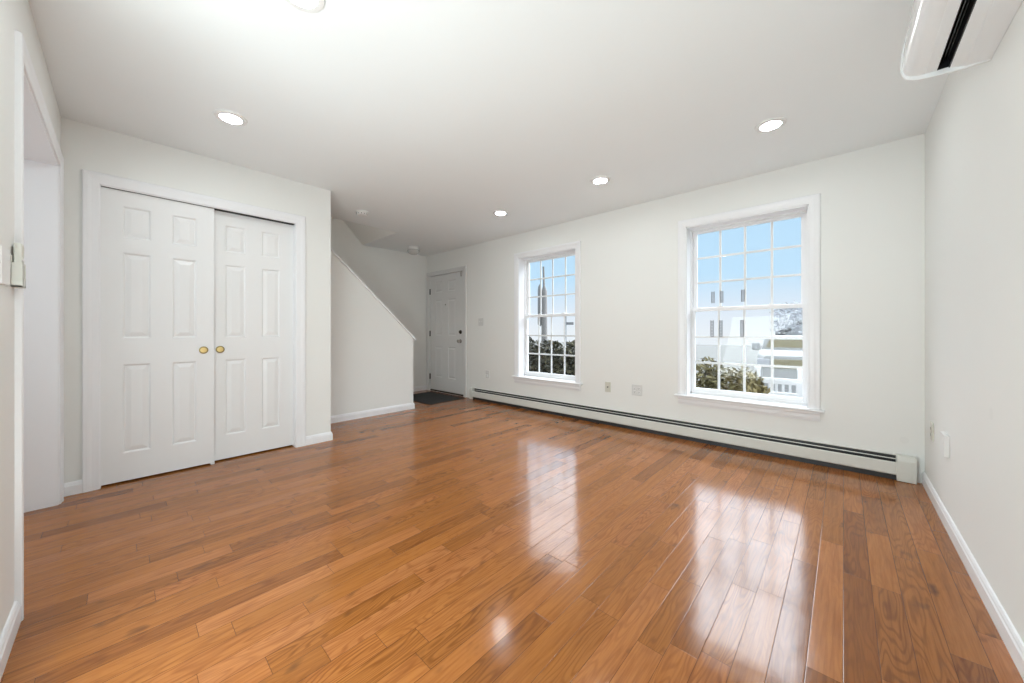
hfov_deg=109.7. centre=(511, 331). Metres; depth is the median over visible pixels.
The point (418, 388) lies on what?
baseboard
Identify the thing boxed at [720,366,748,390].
shrub
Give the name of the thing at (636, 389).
wall outlet
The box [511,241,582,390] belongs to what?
window
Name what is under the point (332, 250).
trim
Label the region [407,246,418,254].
ceiling light
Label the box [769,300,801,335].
tree
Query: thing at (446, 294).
door
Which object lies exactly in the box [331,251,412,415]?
wall
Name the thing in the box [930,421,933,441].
wall outlet
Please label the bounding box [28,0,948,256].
ceiling
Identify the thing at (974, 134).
wall
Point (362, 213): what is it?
smoke detector
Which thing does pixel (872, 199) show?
wall
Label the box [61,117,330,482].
wall
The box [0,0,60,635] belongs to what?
wall
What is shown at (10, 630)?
baseboard
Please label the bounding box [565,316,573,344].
street sign
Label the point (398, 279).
wall
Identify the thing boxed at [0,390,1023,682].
floor
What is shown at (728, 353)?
ground
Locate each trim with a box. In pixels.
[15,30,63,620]
[82,169,305,492]
[331,248,416,339]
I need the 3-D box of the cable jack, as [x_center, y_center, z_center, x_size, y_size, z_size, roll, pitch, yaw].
[1.100,0.632,4.141,0.070,0.115,0.018,0,0,43]
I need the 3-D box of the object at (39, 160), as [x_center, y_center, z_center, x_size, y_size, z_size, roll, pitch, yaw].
[-2.371,-0.019,1.732,1.405,2.158,0.178,0,0,43]
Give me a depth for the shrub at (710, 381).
4.96 m
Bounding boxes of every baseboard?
[0,601,20,680]
[64,403,414,496]
[413,385,425,391]
[922,472,1023,680]
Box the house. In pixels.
[775,321,801,335]
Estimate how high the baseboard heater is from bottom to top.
0.184 m
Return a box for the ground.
[533,342,761,391]
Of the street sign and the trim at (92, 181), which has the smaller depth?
the trim at (92, 181)
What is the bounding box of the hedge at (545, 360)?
[529,336,574,375]
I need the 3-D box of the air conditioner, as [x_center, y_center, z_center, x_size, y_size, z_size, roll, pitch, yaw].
[1.469,-1.191,1.158,0.238,0.302,0.833,0,0,43]
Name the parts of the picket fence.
post, rail, rail, post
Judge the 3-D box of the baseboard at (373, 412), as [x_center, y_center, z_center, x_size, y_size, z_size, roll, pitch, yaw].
[-2.165,1.018,3.691,0.804,0.083,3.018,0,0,43]
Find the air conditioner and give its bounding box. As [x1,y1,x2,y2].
[900,0,1022,80]
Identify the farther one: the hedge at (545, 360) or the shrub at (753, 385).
the hedge at (545, 360)
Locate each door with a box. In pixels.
[101,187,213,485]
[214,210,292,460]
[426,266,466,396]
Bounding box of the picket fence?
[754,366,801,396]
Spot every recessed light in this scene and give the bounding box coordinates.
[213,109,247,125]
[285,0,324,12]
[493,210,507,215]
[591,176,609,184]
[755,117,786,132]
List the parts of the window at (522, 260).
frame, sash, sash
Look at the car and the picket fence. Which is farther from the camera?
the car
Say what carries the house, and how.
on the ground
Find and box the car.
[752,335,801,392]
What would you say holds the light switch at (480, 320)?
attached to the wall at (872, 199)
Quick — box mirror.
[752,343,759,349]
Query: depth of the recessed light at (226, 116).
2.31 m
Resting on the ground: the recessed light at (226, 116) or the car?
the car
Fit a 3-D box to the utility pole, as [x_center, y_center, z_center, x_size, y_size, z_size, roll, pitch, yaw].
[1.512,-0.641,17.644,0.501,5.102,0.320,0,0,43]
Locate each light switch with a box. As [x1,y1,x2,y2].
[0,245,9,285]
[478,318,483,325]
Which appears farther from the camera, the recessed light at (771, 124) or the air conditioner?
the recessed light at (771, 124)
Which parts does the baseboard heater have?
plate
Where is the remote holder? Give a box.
[11,255,25,288]
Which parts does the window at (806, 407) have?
sash, frame, sash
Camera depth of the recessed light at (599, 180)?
3.27 m
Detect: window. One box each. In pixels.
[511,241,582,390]
[674,193,824,421]
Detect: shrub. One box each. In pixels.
[696,356,736,390]
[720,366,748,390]
[738,369,769,393]
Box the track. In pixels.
[101,186,293,224]
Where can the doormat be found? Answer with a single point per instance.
(429, 398)
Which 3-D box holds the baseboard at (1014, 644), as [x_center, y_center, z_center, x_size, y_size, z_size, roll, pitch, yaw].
[1.500,1.018,1.025,0.014,0.083,4.060,0,0,43]
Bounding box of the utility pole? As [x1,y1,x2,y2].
[538,267,546,347]
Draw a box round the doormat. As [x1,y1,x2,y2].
[413,392,464,404]
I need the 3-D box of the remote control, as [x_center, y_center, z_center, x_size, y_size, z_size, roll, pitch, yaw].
[-1.766,-0.245,1.292,0.049,0.142,0.020,0,0,43]
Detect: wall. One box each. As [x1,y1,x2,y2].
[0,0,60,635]
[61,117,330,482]
[331,218,426,386]
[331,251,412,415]
[427,134,924,482]
[925,0,1023,642]
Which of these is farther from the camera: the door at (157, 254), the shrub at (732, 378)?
the shrub at (732, 378)
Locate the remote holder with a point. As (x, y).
(17, 281)
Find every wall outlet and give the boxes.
[632,384,641,395]
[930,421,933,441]
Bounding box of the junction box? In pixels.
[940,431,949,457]
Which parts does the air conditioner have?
panel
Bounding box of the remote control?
[13,243,24,278]
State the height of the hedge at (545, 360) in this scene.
1.914 m
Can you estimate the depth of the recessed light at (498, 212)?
4.17 m
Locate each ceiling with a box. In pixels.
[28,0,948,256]
[343,220,396,244]
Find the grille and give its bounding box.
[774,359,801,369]
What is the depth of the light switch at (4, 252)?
1.16 m
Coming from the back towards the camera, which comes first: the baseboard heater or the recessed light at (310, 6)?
the baseboard heater
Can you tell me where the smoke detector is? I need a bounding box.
[355,210,368,216]
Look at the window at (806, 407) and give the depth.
3.26 m
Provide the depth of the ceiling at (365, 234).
5.42 m
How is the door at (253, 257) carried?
in the wall at (85, 146)
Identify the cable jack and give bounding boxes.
[605,382,610,391]
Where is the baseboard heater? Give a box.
[469,387,916,483]

